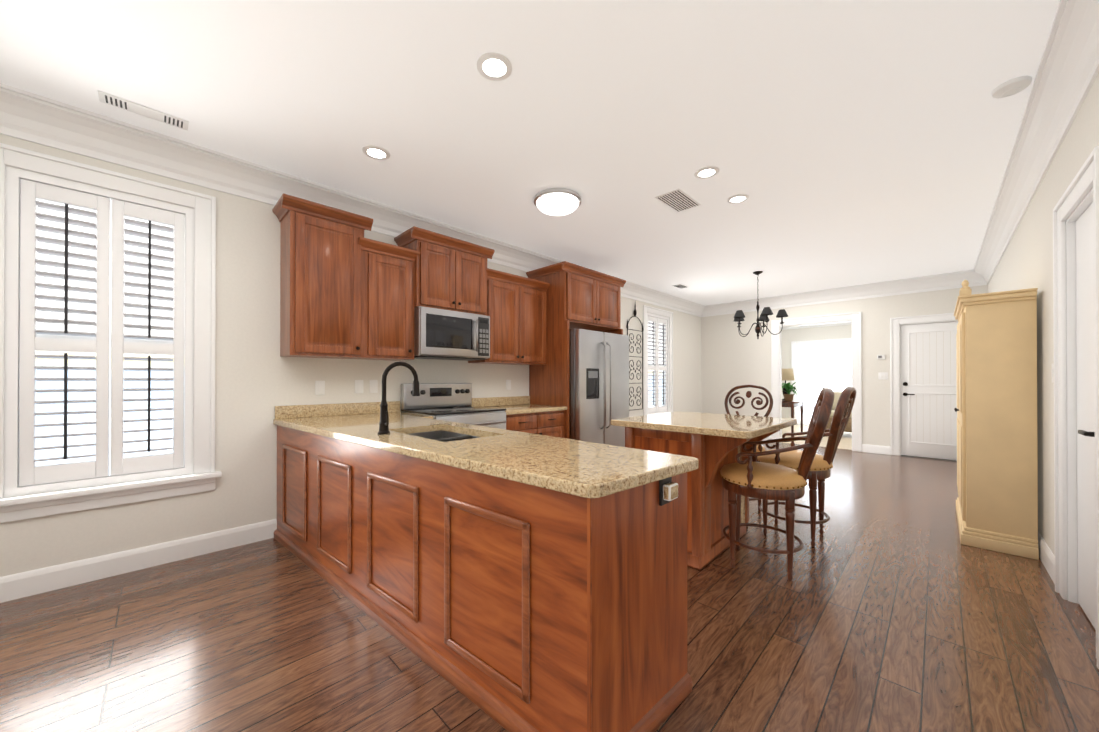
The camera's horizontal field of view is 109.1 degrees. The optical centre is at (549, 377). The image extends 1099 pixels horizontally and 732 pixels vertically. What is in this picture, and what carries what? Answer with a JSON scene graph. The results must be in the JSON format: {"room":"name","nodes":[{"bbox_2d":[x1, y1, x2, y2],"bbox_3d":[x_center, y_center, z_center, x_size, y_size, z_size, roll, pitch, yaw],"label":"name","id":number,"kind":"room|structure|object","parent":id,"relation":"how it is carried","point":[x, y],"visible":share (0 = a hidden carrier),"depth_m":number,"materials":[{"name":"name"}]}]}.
{"room":"kitchen","nodes":[
{"label":"kitchen","id":0,"kind":"room"},
{"bbox_2d":[0,134,700,576],"bbox_3d":[-0.205,-0.150,5.007,0.140,2.750,9.960,0,0,45],"label":"wall","id":1,"kind":"structure","parent":0,"point":[258,378],"depth_m":2.88,"materials":[{"name":"paint"}]},
{"bbox_2d":[0,143,221,522],"bbox_3d":[-2.720,-0.239,2.425,0.210,2.047,1.050,0,0,45],"label":"window","id":2,"kind":"structure","parent":1,"relation":"in","point":[203,475],"depth_m":2.48,"materials":[{"name":"white wood"}]},
{"bbox_2d":[6,168,192,495],"bbox_3d":[-2.715,-0.250,2.420,0.078,1.786,0.746,0,0,45],"label":"window shutters","id":3,"kind":"object","parent":2,"relation":"attached to","point":[26,191],"visible":1,"depth_m":2.38,"materials":[{"name":"white wood"}]},
{"bbox_2d":[0,519,276,602],"bbox_3d":[-2.813,1.146,2.265,0.016,0.135,2.060,0,0,45],"label":"baseboard","id":4,"kind":"structure","parent":1,"relation":"attached to","point":[31,582],"depth_m":2.44,"materials":[{"name":"white wood"}]},
{"bbox_2d":[315,381,324,394],"bbox_3d":[-1.881,0.082,3.212,0.008,0.116,0.072,0,0,45],"label":"electrical outlet plate","id":5,"kind":"object","parent":1,"relation":"attached to","point":[319,387],"depth_m":3.21,"materials":[{"name":"white plastic"}]},
{"bbox_2d":[276,195,367,359],"bbox_3d":[-1.782,-0.724,3.087,0.329,1.124,0.510,0,0,45],"label":"upper cabinet","id":6,"kind":"object","parent":1,"relation":"attached to","point":[348,290],"depth_m":2.95,"materials":[{"name":"brown wood"}]},
{"bbox_2d":[273,401,400,420],"bbox_3d":[-1.750,0.269,3.331,0.020,0.100,0.977,0,0,45],"label":"backsplash","id":7,"kind":"structure","parent":1,"relation":"attached to","point":[383,406],"depth_m":3.23,"materials":[{"name":"beige stone"}]},
{"bbox_2d":[0,83,703,316],"bbox_3d":[-0.105,-1.418,4.914,0.140,0.215,9.680,0,0,45],"label":"crown molding","id":8,"kind":"structure","parent":1,"relation":"attached to","point":[24,115],"depth_m":2.66,"materials":[{"name":"white wood"}]},
{"bbox_2d":[355,380,362,392],"bbox_3d":[-1.667,0.079,3.428,0.008,0.116,0.072,0,0,45],"label":"electrical outlet plate","id":9,"kind":"object","parent":1,"relation":"attached to","point":[358,383],"depth_m":3.42,"materials":[{"name":"white plastic"}]},
{"bbox_2d":[370,380,377,392],"bbox_3d":[-1.579,0.080,3.516,0.008,0.116,0.072,0,0,45],"label":"electrical outlet plate","id":10,"kind":"object","parent":1,"relation":"attached to","point":[373,383],"depth_m":3.52,"materials":[{"name":"white plastic"}]},
{"bbox_2d":[368,239,415,360],"bbox_3d":[-1.450,-0.638,3.420,0.329,0.954,0.430,0,0,45],"label":"upper cabinet","id":11,"kind":"object","parent":1,"relation":"attached to","point":[391,268],"depth_m":3.31,"materials":[{"name":"brown wood"}]},
{"bbox_2d":[396,227,491,316],"bbox_3d":[-1.017,-0.966,3.830,0.368,0.674,0.760,0,0,45],"label":"upper cabinet","id":12,"kind":"object","parent":1,"relation":"attached to","point":[453,274],"depth_m":3.66,"materials":[{"name":"brown wood"}]},
{"bbox_2d":[414,306,489,360],"bbox_3d":[-0.987,-0.404,3.798,0.447,0.442,0.750,0,0,45],"label":"microwave","id":13,"kind":"object","parent":12,"relation":"attached to","point":[441,334],"visible":0.98,"depth_m":3.62,"materials":[{"name":"silver metal"}]},
{"bbox_2d":[468,269,547,364],"bbox_3d":[-0.450,-0.634,4.428,0.329,0.954,0.890,0,0,45],"label":"upper cabinet","id":14,"kind":"object","parent":1,"relation":"attached to","point":[519,319],"depth_m":4.31,"materials":[{"name":"brown wood"}]},
{"bbox_2d":[506,380,510,389],"bbox_3d":[-0.483,0.084,4.620,0.008,0.116,0.072,0,0,45],"label":"electrical outlet plate","id":15,"kind":"object","parent":1,"relation":"attached to","point":[508,382],"depth_m":4.61,"materials":[{"name":"white plastic"}]},
{"bbox_2d":[528,261,623,332],"bbox_3d":[0.354,-0.971,5.033,0.618,0.654,1.100,0,0,45],"label":"upper cabinet","id":16,"kind":"object","parent":1,"relation":"attached to","point":[579,297],"depth_m":4.66,"materials":[{"name":"brown wood"}]},
{"bbox_2d":[626,304,643,410],"bbox_3d":[1.424,-0.376,6.505,0.052,1.825,0.496,0,0,45],"label":"scroll","id":17,"kind":"object","parent":1,"relation":"attached to","point":[635,312],"visible":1,"depth_m":6.50,"materials":[{"name":"black metal"}]},
{"bbox_2d":[643,305,672,414],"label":"window","id":18,"kind":"structure","parent":1,"relation":"in","point":[657,311],"depth_m":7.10,"materials":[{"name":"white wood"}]},
{"bbox_2d":[647,313,668,414],"bbox_3d":[1.947,-0.231,7.113,0.078,1.786,0.796,0,0,45],"label":"window shutters","id":19,"kind":"object","parent":18,"relation":"attached to","point":[657,320],"visible":0.9,"depth_m":7.12,"materials":[{"name":"white wood"}]},
{"bbox_2d":[0,0,1059,304],"bbox_3d":[1.299,-1.581,3.519,4.380,0.100,9.960,0,0,45],"label":"ceiling","id":20,"kind":"structure","parent":0,"point":[848,142],"depth_m":2.23,"materials":[{"name":"paint"}]},
{"bbox_2d":[97,90,188,130],"bbox_3d":[-2.328,-1.532,2.259,0.120,0.007,0.360,0,0,45],"label":"ceiling vent","id":21,"kind":"object","parent":20,"relation":"in","point":[133,107],"visible":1,"depth_m":2.24,"materials":[{"name":"white metal"}]},
{"bbox_2d":[362,145,389,159],"bbox_3d":[-1.180,-1.530,2.669,0.176,0.008,0.176,0,0,45],"label":"recessed light","id":22,"kind":"object","parent":20,"relation":"in","point":[378,152],"visible":1,"depth_m":2.66,"materials":[{"name":"white"}]},
{"bbox_2d":[476,52,511,80],"bbox_3d":[-0.272,-1.533,1.937,0.176,0.008,0.176,0,0,45],"label":"recessed light","id":23,"kind":"object","parent":20,"relation":"in","point":[497,66],"visible":1,"depth_m":1.93,"materials":[{"name":"white"}]},
{"bbox_2d":[534,188,581,215],"bbox_3d":[0.070,-1.474,3.359,0.410,0.115,0.410,0,0,45],"label":"dome ceiling light","id":24,"kind":"object","parent":20,"relation":"attached to","point":[557,201],"visible":1,"depth_m":3.25,"materials":[{"name":"white glass"}]},
{"bbox_2d":[655,188,700,211],"bbox_3d":[1.116,-1.527,3.391,0.220,0.007,0.420,0,0,45],"label":"ceiling vent","id":25,"kind":"object","parent":20,"relation":"in","point":[678,200],"visible":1,"depth_m":3.37,"materials":[{"name":"white metal"}]},
{"bbox_2d":[672,284,687,288],"bbox_3d":[2.173,-1.515,6.498,0.150,0.007,0.300,0,0,45],"label":"ceiling vent","id":26,"kind":"object","parent":20,"relation":"in","point":[680,286],"visible":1,"depth_m":6.49,"materials":[{"name":"white metal"}]},
{"bbox_2d":[694,166,718,178],"bbox_3d":[1.174,-1.529,2.924,0.176,0.008,0.176,0,0,45],"label":"recessed light","id":27,"kind":"object","parent":20,"relation":"in","point":[706,172],"visible":1,"depth_m":2.92,"materials":[{"name":"white"}]},
{"bbox_2d":[727,194,748,203],"bbox_3d":[1.611,-1.528,3.350,0.176,0.008,0.176,0,0,45],"label":"recessed light","id":28,"kind":"object","parent":20,"relation":"in","point":[737,198],"visible":1,"depth_m":3.34,"materials":[{"name":"white"}]},
{"bbox_2d":[734,271,787,338],"bbox_3d":[3.019,-1.037,5.664,0.726,0.970,0.704,0,0,45],"label":"chandelier","id":29,"kind":"object","parent":20,"relation":"hanging from","point":[739,315],"visible":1,"depth_m":5.59,"materials":[{"name":"black metal"}]},
{"bbox_2d":[991,75,1031,98],"bbox_3d":[2.429,-1.518,2.059,0.140,0.038,0.140,0,0,45],"label":"smoke detector","id":30,"kind":"object","parent":20,"relation":"attached to","point":[1011,87],"visible":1,"depth_m":2.04,"materials":[{"name":"white plastic"}]},
{"bbox_2d":[0,425,1098,731],"bbox_3d":[2.561,1.273,4.777,4.380,0.102,13.540,0,0,45],"label":"floor","id":31,"kind":"structure","parent":0,"point":[894,605],"depth_m":1.79,"materials":[{"name":"brown wood"}]},
{"bbox_2d":[274,429,604,731],"bbox_3d":[-0.976,0.784,2.064,2.901,0.858,0.244,0,0,45],"label":"base cabinet","id":32,"kind":"object","parent":31,"relation":"on","point":[512,581],"depth_m":1.52,"materials":[{"name":"brown wood"}]},
{"bbox_2d":[273,413,698,528],"bbox_3d":[-0.714,0.334,2.296,2.948,0.040,0.986,0,0,45],"label":"countertop","id":33,"kind":"structure","parent":32,"relation":"on","point":[541,481],"depth_m":1.57,"materials":[{"name":"beige stone"}]},
{"bbox_2d":[401,383,505,429],"bbox_3d":[-0.883,0.637,3.691,0.708,1.165,0.752,0,0,45],"label":"range","id":34,"kind":"object","parent":31,"relation":"on","point":[451,402],"visible":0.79,"depth_m":3.71,"materials":[{"name":"silver metal"}]},
{"bbox_2d":[472,396,566,437],"bbox_3d":[-0.335,0.722,4.307,0.649,1.000,0.888,0,0,45],"label":"base cabinet","id":35,"kind":"object","parent":31,"relation":"on","point":[523,414],"visible":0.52,"depth_m":4.23,"materials":[{"name":"brown wood"}]},
{"bbox_2d":[569,329,628,446],"bbox_3d":[0.445,0.338,4.938,0.816,1.775,0.996,0,0,45],"label":"refrigerator","id":36,"kind":"object","parent":31,"relation":"on","point":[598,381],"visible":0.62,"depth_m":4.58,"materials":[{"name":"silver metal"}]},
{"bbox_2d":[605,477,691,731],"bbox_3d":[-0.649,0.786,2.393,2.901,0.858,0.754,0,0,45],"label":"peninsula end panel","id":37,"kind":"object","parent":31,"relation":"on","point":[647,677],"depth_m":1.34,"materials":[{"name":"brown wood"}]},
{"bbox_2d":[611,411,796,569],"bbox_3d":[1.128,0.759,2.848,0.950,0.915,1.040,0,0,45],"label":"kitchen island","id":38,"kind":"object","parent":31,"relation":"on","point":[713,443],"visible":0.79,"depth_m":2.56,"materials":[{"name":"brown wood"}]},
{"bbox_2d":[724,385,772,511],"bbox_3d":[1.741,0.643,3.629,0.526,1.153,0.637,0,0,45],"label":"bar stool","id":39,"kind":"object","parent":31,"relation":"on","point":[760,448],"visible":0.38,"depth_m":3.74,"materials":[{"name":"brown wood"}]},
{"bbox_2d":[720,388,834,580],"bbox_3d":[1.445,0.639,2.516,0.652,1.153,0.570,0,0,45],"label":"bar stool","id":40,"kind":"object","parent":31,"relation":"on","point":[750,477],"visible":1,"depth_m":2.38,"materials":[{"name":"brown wood"}]},
{"bbox_2d":[782,400,804,432],"bbox_3d":[5.158,0.870,8.570,0.560,0.740,0.900,0,0,45],"label":"side table","id":41,"kind":"object","parent":31,"relation":"on","point":[794,403],"visible":0.4,"depth_m":8.23,"materials":[{"name":"brown wood"}]},
{"bbox_2d":[782,369,793,399],"bbox_3d":[5.270,0.151,8.743,0.344,0.700,0.344,0,0,45],"label":"table lamp","id":42,"kind":"object","parent":41,"relation":"on","point":[787,374],"visible":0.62,"depth_m":8.62,"materials":[{"name":"beige fabric"}]},
{"bbox_2d":[782,382,805,401],"bbox_3d":[5.061,0.292,8.260,0.646,0.413,0.696,0,0,45],"label":"potted plant","id":43,"kind":"object","parent":41,"relation":"on","point":[788,387],"visible":0.9,"depth_m":8.19,"materials":[{"name":"green plant"}]},
{"bbox_2d":[757,387,855,546],"bbox_3d":[1.941,0.641,2.999,0.637,1.153,0.526,0,0,45],"label":"bar stool","id":44,"kind":"object","parent":31,"relation":"on","point":[820,468],"visible":0.88,"depth_m":2.85,"materials":[{"name":"brown wood"}]},
{"bbox_2d":[813,392,851,431],"bbox_3d":[6.282,0.773,8.454,0.860,0.932,0.740,0,0,45],"label":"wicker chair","id":45,"kind":"object","parent":31,"relation":"on","point":[848,428],"visible":0.04,"depth_m":8.29,"materials":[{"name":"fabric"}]},
{"bbox_2d":[954,280,1038,559],"bbox_3d":[3.532,0.250,3.154,0.378,1.935,1.176,0,0,45],"label":"armoire","id":46,"kind":"object","parent":31,"relation":"on","point":[997,439],"visible":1,"depth_m":2.75,"materials":[{"name":"yellow wood"}]},
{"bbox_2d":[782,324,850,424],"bbox_3d":[7.190,-0.131,9.656,3.600,2.750,0.100,0,0,45],"label":"wall","id":47,"kind":"structure","parent":0,"point":[789,336],"depth_m":10.20,"materials":[{"name":"paint"}]},
{"bbox_2d":[782,322,850,329],"bbox_3d":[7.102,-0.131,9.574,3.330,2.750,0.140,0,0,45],"label":"crown molding","id":48,"kind":"structure","parent":47,"relation":"attached to","point":[820,325],"depth_m":9.83,"materials":[{"name":"white wood"}]},
{"bbox_2d":[791,338,851,425],"bbox_3d":[6.962,0.045,9.851,2.100,2.400,0.115,0,0,45],"label":"window","id":49,"kind":"structure","parent":47,"relation":"attached to","point":[822,364],"depth_m":10.01,"materials":[{"name":"white glass"}]},
{"bbox_2d":[701,285,987,446],"bbox_3d":[4.760,-0.141,6.996,4.100,2.750,0.140,0,0,45],"label":"wall","id":50,"kind":"structure","parent":0,"point":[731,357],"depth_m":7.04,"materials":[{"name":"paint"}]},
{"bbox_2d":[771,312,861,451],"bbox_3d":[4.735,0.072,6.999,1.344,2.322,0.170,0,0,45],"label":"door frame","id":51,"kind":"structure","parent":50,"relation":"attached to","point":[854,319],"depth_m":6.76,"materials":[{"name":"white wood"}]},
{"bbox_2d":[704,270,971,315],"bbox_3d":[4.654,-1.409,6.909,3.780,0.215,0.140,0,0,45],"label":"crown molding","id":52,"kind":"structure","parent":50,"relation":"attached to","point":[952,280],"depth_m":6.53,"materials":[{"name":"white wood"}]},
{"bbox_2d":[862,444,890,454],"bbox_3d":[5.290,1.163,6.354,0.370,0.135,0.016,0,0,45],"label":"baseboard","id":53,"kind":"structure","parent":50,"relation":"attached to","point":[886,450],"depth_m":6.34,"materials":[{"name":"white wood"}]},
{"bbox_2d":[877,355,884,359],"bbox_3d":[5.340,-0.329,6.304,0.100,0.080,0.023,0,0,45],"label":"thermostat","id":54,"kind":"object","parent":50,"relation":"attached to","point":[880,357],"visible":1,"depth_m":6.30,"materials":[{"name":"white plastic"}]},
{"bbox_2d":[878,372,887,379],"bbox_3d":[5.362,-0.027,6.290,0.120,0.115,0.010,0,0,45],"label":"light switch","id":55,"kind":"object","parent":50,"relation":"attached to","point":[882,375],"visible":1,"depth_m":6.29,"materials":[{"name":"white plastic"}]},
{"bbox_2d":[890,313,957,461],"bbox_3d":[5.838,0.141,5.903,1.044,2.177,0.170,0,0,45],"label":"door frame","id":56,"kind":"structure","parent":50,"relation":"attached to","point":[895,357],"depth_m":6.16,"materials":[{"name":"white painted wood"}]},
{"bbox_2d":[901,321,958,459],"bbox_3d":[5.815,0.194,5.880,0.800,2.040,0.105,0,0,45],"label":"door","id":57,"kind":"structure","parent":50,"relation":"in","point":[928,394],"depth_m":5.94,"materials":[{"name":"white wood"}]},
{"bbox_2d":[988,73,1098,555],"bbox_3d":[2.803,-0.162,2.019,0.140,2.750,9.960,0,0,45],"label":"wall","id":58,"kind":"structure","parent":0,"point":[1026,261],"depth_m":2.55,"materials":[{"name":"paint"}]},
{"bbox_2d":[972,0,1098,285],"bbox_3d":[2.704,-1.429,2.123,0.140,0.215,9.680,0,0,45],"label":"crown molding","id":59,"kind":"structure","parent":58,"relation":"attached to","point":[1068,70],"depth_m":2.14,"materials":[{"name":"white wood"}]},
{"bbox_2d":[1038,531,1054,583],"bbox_3d":[4.528,1.153,3.860,0.016,0.135,4.630,0,0,45],"label":"baseboard","id":60,"kind":"structure","parent":58,"relation":"attached to","point":[1046,555],"depth_m":2.47,"materials":[{"name":"white wood"}]},
{"bbox_2d":[1051,363,1053,382],"bbox_3d":[3.037,-0.028,2.361,0.010,0.115,0.075,0,0,45],"label":"light switch","id":61,"kind":"object","parent":58,"relation":"attached to","point":[1052,372],"visible":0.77,"depth_m":2.35,"materials":[{"name":"white plastic"}]},
{"bbox_2d":[1053,146,1098,668],"bbox_3d":[2.638,0.124,1.872,0.170,2.177,0.854,0,0,45],"label":"door frame","id":62,"kind":"structure","parent":58,"relation":"attached to","point":[1085,180],"depth_m":2.12,"materials":[{"name":"white wood"}]},
{"bbox_2d":[1076,202,1095,629],"bbox_3d":[2.611,0.180,1.899,0.105,2.045,0.610,0,0,45],"label":"door","id":63,"kind":"structure","parent":58,"relation":"in","point":[1085,412],"depth_m":1.97,"materials":[{"name":"white wood"}]},
{"label":"outside","id":64,"kind":"structure","parent":0,"visible":0},
{"bbox_2d":[35,199,184,474],"bbox_3d":[-3.001,-0.249,2.704,0.020,2.810,1.770,0,0,45],"label":"window","id":65,"kind":"structure","parent":64,"point":[59,441],"depth_m":2.62,"materials":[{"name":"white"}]}
]}

